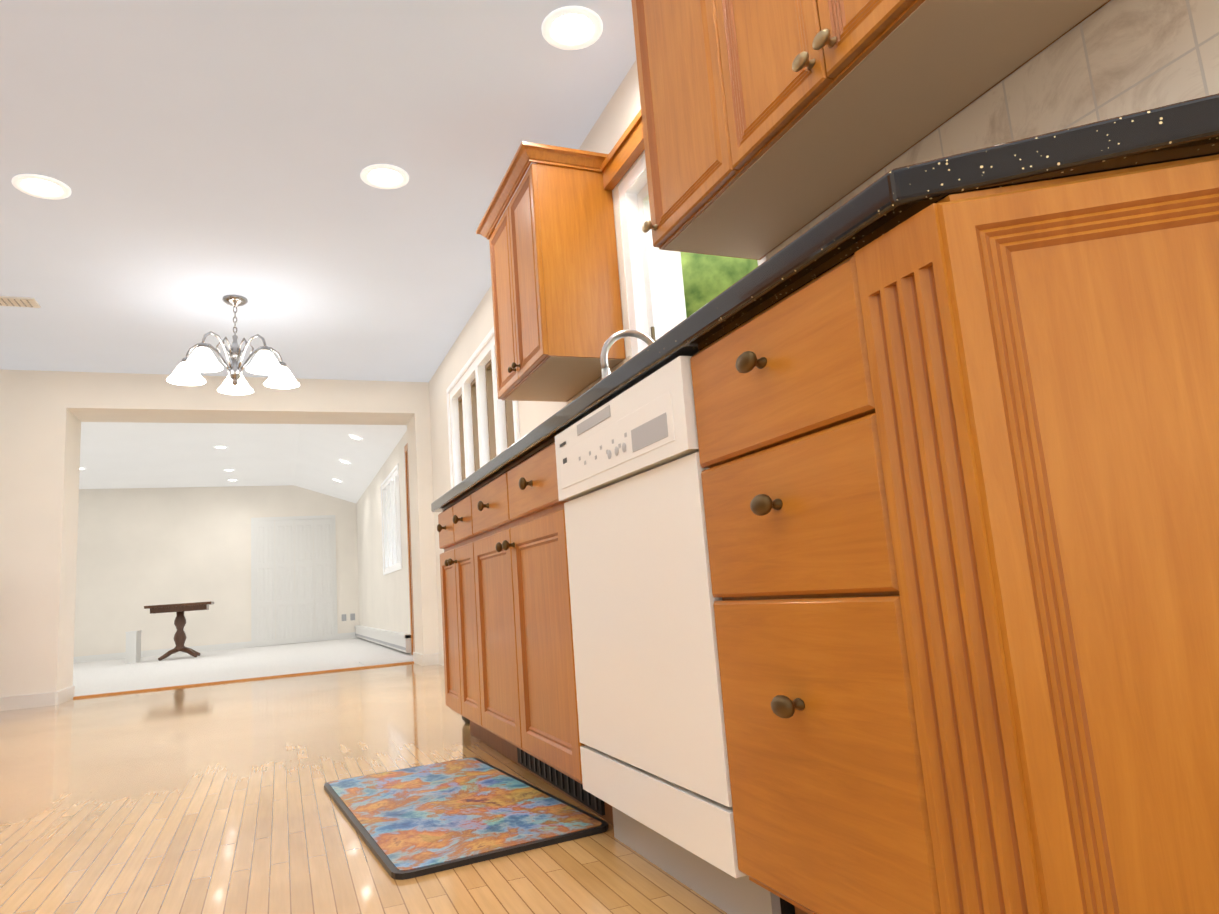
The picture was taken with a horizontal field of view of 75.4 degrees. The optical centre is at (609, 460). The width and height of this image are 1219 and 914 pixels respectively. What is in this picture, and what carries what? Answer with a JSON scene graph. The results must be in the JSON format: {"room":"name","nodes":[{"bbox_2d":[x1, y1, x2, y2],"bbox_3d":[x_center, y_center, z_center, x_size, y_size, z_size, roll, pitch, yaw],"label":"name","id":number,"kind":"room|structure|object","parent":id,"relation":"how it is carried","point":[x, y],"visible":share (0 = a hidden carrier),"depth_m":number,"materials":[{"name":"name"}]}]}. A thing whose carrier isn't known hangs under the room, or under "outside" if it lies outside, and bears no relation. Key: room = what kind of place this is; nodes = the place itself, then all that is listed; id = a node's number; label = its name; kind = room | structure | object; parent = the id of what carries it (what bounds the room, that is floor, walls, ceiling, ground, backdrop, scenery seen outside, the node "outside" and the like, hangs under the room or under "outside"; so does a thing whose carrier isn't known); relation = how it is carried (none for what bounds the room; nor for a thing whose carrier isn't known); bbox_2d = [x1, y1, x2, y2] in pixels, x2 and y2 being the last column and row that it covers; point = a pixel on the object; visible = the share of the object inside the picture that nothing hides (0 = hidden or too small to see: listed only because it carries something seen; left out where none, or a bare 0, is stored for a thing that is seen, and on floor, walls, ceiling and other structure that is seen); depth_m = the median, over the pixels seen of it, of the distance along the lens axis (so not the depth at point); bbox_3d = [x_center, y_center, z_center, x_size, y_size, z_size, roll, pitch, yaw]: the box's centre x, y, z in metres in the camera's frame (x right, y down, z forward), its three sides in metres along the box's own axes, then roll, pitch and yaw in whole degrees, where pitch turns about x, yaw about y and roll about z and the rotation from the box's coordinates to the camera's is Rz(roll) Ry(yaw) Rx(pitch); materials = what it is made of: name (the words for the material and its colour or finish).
{"room":"kitchen","nodes":[
{"label":"kitchen","id":0,"kind":"room"},
{"bbox_2d":[74,485,358,656],"bbox_3d":[-6.881,1.643,12.573,5.950,2.820,0.250,0,-10,-23],"label":"wall","id":1,"kind":"structure","parent":0,"point":[138,549],"depth_m":12.47,"materials":[{"name":"paint"}]},
{"bbox_2d":[251,515,337,646],"bbox_3d":[-5.207,1.958,13.034,1.310,2.084,0.063,0,-10,-23],"label":"bifold closet doors","id":2,"kind":"structure","parent":1,"relation":"in","point":[284,598],"depth_m":13.03,"materials":[{"name":"white wood"}]},
{"bbox_2d":[350,614,354,619],"bbox_3d":[-4.334,2.638,13.300,0.075,0.110,0.006,0,-10,-23],"label":"electrical outlet plate","id":3,"kind":"object","parent":1,"relation":"attached to","point":[352,616],"depth_m":13.30,"materials":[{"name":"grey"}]},
{"bbox_2d":[0,369,438,696],"bbox_3d":[-4.237,0.369,5.904,5.700,2.820,0.480,0,-10,-23],"label":"wall","id":4,"kind":"structure","parent":0,"point":[44,415],"depth_m":5.92,"materials":[{"name":"paint"}]},
{"bbox_2d":[73,638,412,695],"bbox_3d":[-5.526,2.449,9.027,5.700,0.106,6.940,0,-10,-23],"label":"floor carpet","id":5,"kind":"object","parent":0,"point":[105,676],"visible":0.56,"depth_m":8.45,"materials":[{"name":"white carpet"}]},
{"bbox_2d":[125,630,141,663],"bbox_3d":[-6.429,2.513,10.641,0.130,0.414,0.410,0,-10,-23],"label":"storage box","id":6,"kind":"object","parent":5,"relation":"on","point":[133,648],"visible":1,"depth_m":10.47,"materials":[{"name":"white"}]},
{"bbox_2d":[144,601,213,660],"bbox_3d":[-5.905,2.342,10.837,0.800,0.735,0.540,0,-10,-23],"label":"table","id":7,"kind":"object","parent":5,"relation":"on","point":[180,637],"visible":1,"depth_m":10.75,"materials":[{"name":"brown wood"}]},
{"bbox_2d":[79,422,406,502],"bbox_3d":[-5.720,-0.057,9.439,5.700,0.440,6.920,0,-10,-23],"label":"ceiling","id":8,"kind":"structure","parent":0,"point":[116,455],"depth_m":10.19,"materials":[{"name":"paint"}]},
{"bbox_2d":[214,446,227,448],"bbox_3d":[-4.875,-0.167,9.879,0.160,0.008,0.160,0,-10,-23],"label":"recessed light","id":9,"kind":"object","parent":8,"relation":"in","point":[220,447],"visible":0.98,"depth_m":9.89,"materials":[{"name":"white"}]},
{"bbox_2d":[348,435,362,440],"bbox_3d":[-2.890,-0.262,8.964,0.153,0.058,0.160,0,-10,-23],"label":"recessed light","id":10,"kind":"object","parent":8,"relation":"in","point":[355,437],"visible":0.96,"depth_m":8.96,"materials":[{"name":"white"}]},
{"bbox_2d":[0,0,635,381],"bbox_3d":[-2.578,-1.478,1.901,5.700,0.100,8.700,0,-10,-23],"label":"ceiling","id":11,"kind":"structure","parent":0,"point":[200,159],"depth_m":3.37,"materials":[{"name":"paint"}]},
{"bbox_2d":[0,296,40,307],"bbox_3d":[-3.491,-0.921,4.560,0.300,0.015,0.140,0,-10,-23],"label":"ceiling vent","id":12,"kind":"object","parent":11,"relation":"in","point":[19,301],"visible":1,"depth_m":4.57,"materials":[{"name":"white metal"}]},
{"bbox_2d":[12,174,70,198],"bbox_3d":[-2.464,-1.186,3.421,0.210,0.008,0.210,0,-10,-23],"label":"recessed light","id":13,"kind":"object","parent":11,"relation":"in","point":[41,186],"visible":1,"depth_m":3.42,"materials":[{"name":"white"}]},
{"bbox_2d":[167,295,299,394],"bbox_3d":[-2.268,-0.709,4.769,0.730,0.549,0.710,0,-10,-23],"label":"chandelier","id":14,"kind":"object","parent":11,"relation":"hanging from","point":[201,358],"visible":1,"depth_m":4.70,"materials":[{"name":"white glass"}]},
{"bbox_2d":[361,164,408,188],"bbox_3d":[-1.011,-1.276,3.549,0.210,0.008,0.210,0,-10,-23],"label":"recessed light","id":15,"kind":"object","parent":11,"relation":"in","point":[384,176],"visible":1,"depth_m":3.54,"materials":[{"name":"white"}]},
{"bbox_2d":[542,6,602,49],"bbox_3d":[-0.127,-1.479,2.702,0.210,0.008,0.210,0,-10,-23],"label":"recessed light","id":16,"kind":"object","parent":11,"relation":"in","point":[572,27],"visible":1,"depth_m":2.70,"materials":[{"name":"white"}]},
{"bbox_2d":[0,663,726,913],"bbox_3d":[-2.477,1.043,1.710,5.700,0.100,9.160,0,-10,-23],"label":"floor","id":17,"kind":"structure","parent":0,"point":[210,799],"depth_m":2.16,"materials":[{"name":"brown wood"}]},
{"bbox_2d":[324,757,608,879],"bbox_3d":[-0.425,0.883,2.035,0.470,0.012,0.980,0,-10,-28],"label":"mat","id":18,"kind":"object","parent":17,"relation":"on","point":[412,822],"visible":1,"depth_m":1.87,"materials":[{"name":"multicoloured fabric"}]},
{"bbox_2d":[437,488,502,738],"bbox_3d":[-0.258,0.581,2.960,0.625,0.874,0.610,0,-10,-23],"label":"base cabinet","id":19,"kind":"object","parent":17,"relation":"on","point":[471,520],"depth_m":2.79,"materials":[{"name":"brown wood"}]},
{"bbox_2d":[471,520,578,802],"bbox_3d":[0.040,0.553,2.248,0.625,0.660,0.920,0,-10,-23],"label":"base cabinet","id":20,"kind":"object","parent":17,"relation":"on","point":[519,597],"depth_m":2.08,"materials":[{"name":"brown wood"}]},
{"bbox_2d":[551,356,726,912],"bbox_3d":[0.325,0.312,1.562,0.625,0.874,0.620,0,-10,-23],"label":"dishwasher","id":21,"kind":"object","parent":17,"relation":"on","point":[639,701],"depth_m":1.41,"materials":[{"name":"white"}]},
{"bbox_2d":[675,184,1042,913],"bbox_3d":[0.539,0.213,1.048,0.625,0.874,0.511,0,-10,-23],"label":"base cabinet","id":22,"kind":"object","parent":17,"relation":"on","point":[855,550],"depth_m":0.88,"materials":[{"name":"brown wood"}]},
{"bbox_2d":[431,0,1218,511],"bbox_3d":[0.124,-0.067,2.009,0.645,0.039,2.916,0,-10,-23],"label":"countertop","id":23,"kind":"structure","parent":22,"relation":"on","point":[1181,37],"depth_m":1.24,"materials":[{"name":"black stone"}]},
{"bbox_2d":[600,329,650,375],"bbox_3d":[0.091,-0.220,2.414,0.204,0.396,0.120,0,-10,-23],"label":"faucet","id":24,"kind":"object","parent":23,"relation":"on","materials":[{"name":"silver metal"}]},
{"bbox_2d":[935,60,1218,913],"bbox_3d":[0.504,0.162,0.682,0.279,0.864,0.224,0,-10,-23],"label":"base cabinet","id":25,"kind":"object","parent":17,"relation":"on","point":[1081,248],"depth_m":0.70,"materials":[{"name":"brown wood"}]},
{"bbox_2d":[356,59,686,653],"bbox_3d":[-1.203,0.212,6.357,0.250,2.820,16.350,0,-10,-23],"label":"wall","id":26,"kind":"structure","parent":0,"point":[384,602],"depth_m":6.29,"materials":[{"name":"paint"}]},
{"bbox_2d":[355,625,410,652],"bbox_3d":[-3.139,2.352,10.601,0.072,0.180,5.880,0,-10,-23],"label":"baseboard heater","id":27,"kind":"object","parent":26,"relation":"attached to","point":[399,641],"visible":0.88,"depth_m":9.35,"materials":[{"name":"white metal"}]},
{"bbox_2d":[381,463,401,574],"bbox_3d":[-2.556,0.744,9.405,0.127,1.160,1.620,0,-10,-23],"label":"window","id":28,"kind":"structure","parent":26,"relation":"in","point":[391,541],"depth_m":9.41,"materials":[{"name":"white"}]},
{"bbox_2d":[404,443,412,654],"bbox_3d":[-1.874,0.815,7.628,0.012,2.124,1.000,0,-10,-23],"label":"door frame","id":29,"kind":"structure","parent":26,"relation":"attached to","point":[408,537],"depth_m":8.04,"materials":[{"name":"brown wood"}]},
{"bbox_2d":[407,452,414,651],"bbox_3d":[-1.797,0.851,7.654,0.140,2.060,0.860,0,-10,-23],"label":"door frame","id":30,"kind":"structure","parent":26,"relation":"in","point":[410,549],"depth_m":7.99,"materials":[{"name":"brown wood"}]},
{"bbox_2d":[446,326,519,488],"bbox_3d":[-0.808,-0.074,5.212,0.127,1.310,1.880,0,-10,-23],"label":"casement window","id":31,"kind":"structure","parent":26,"relation":"in","point":[483,430],"depth_m":5.25,"materials":[{"name":"white wood"}]},
{"bbox_2d":[484,144,625,401],"bbox_3d":[-0.246,-0.725,3.294,0.326,0.811,0.670,0,-10,-23],"label":"upper cabinet","id":32,"kind":"object","parent":26,"relation":"attached to","point":[556,297],"depth_m":3.02,"materials":[{"name":"brown wood"}]},
{"bbox_2d":[618,154,765,356],"bbox_3d":[0.295,-0.641,2.585,0.110,1.020,0.910,0,-10,-23],"label":"window","id":33,"kind":"structure","parent":26,"relation":"in","point":[643,285],"depth_m":2.95,"materials":[{"name":"white wood"}]},
{"bbox_2d":[631,0,839,259],"bbox_3d":[0.304,-0.979,1.973,0.326,0.811,0.392,0,-10,-23],"label":"upper cabinet","id":34,"kind":"object","parent":26,"relation":"attached to","point":[693,209],"depth_m":1.91,"materials":[{"name":"brown wood"}]},
{"bbox_2d":[704,0,1104,199],"bbox_3d":[0.510,-1.074,1.479,0.326,0.811,0.697,0,-10,-23],"label":"upper cabinet","id":35,"kind":"object","parent":26,"relation":"attached to","point":[758,128],"depth_m":1.47,"materials":[{"name":"brown wood"}]},
{"bbox_2d":[1096,0,1110,3],"bbox_3d":[0.676,-1.150,1.087,0.330,0.811,0.303,0,-10,-23],"label":"upper cabinet","id":36,"kind":"object","parent":26,"relation":"attached to","point":[1097,1],"depth_m":1.24,"materials":[{"name":"brown wood"}]},
{"bbox_2d":[499,460,554,539],"bbox_3d":[-0.039,0.099,2.303,0.364,0.193,0.744,0,-10,-23],"label":"drawer","id":37,"kind":"object","parent":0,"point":[526,502],"depth_m":2.01,"materials":[{"name":"brown wood"}]},
{"label":"outside","id":38,"kind":"structure","parent":0,"visible":0},
{"bbox_3d":[22.042,3.372,25.366,57.240,0.150,90.000,0,-10,-23],"label":"ground","id":39,"kind":"structure","parent":38,"visible":0},
{"bbox_2d":[680,252,757,317],"bbox_3d":[8.767,-1.766,22.930,32.331,12.232,45.829,0,-10,-23],"label":"garden","id":40,"kind":"object","parent":39,"relation":"on","point":[707,278],"depth_m":7.23,"materials":[{"name":"green plant"}]},
{"bbox_3d":[-5.464,0.226,4.441,2.710,2.820,16.100,0,-10,-23],"label":"wall","id":41,"kind":"structure","parent":0,"visible":0},
{"bbox_2d":[0,632,443,710],"bbox_3d":[-3.796,1.553,4.885,5.688,0.100,16.088,0,-10,-23],"label":"baseboard","id":42,"kind":"structure","parent":41,"relation":"attached to","point":[36,700],"depth_m":6.50,"materials":[{"name":"white wood"}]}
]}

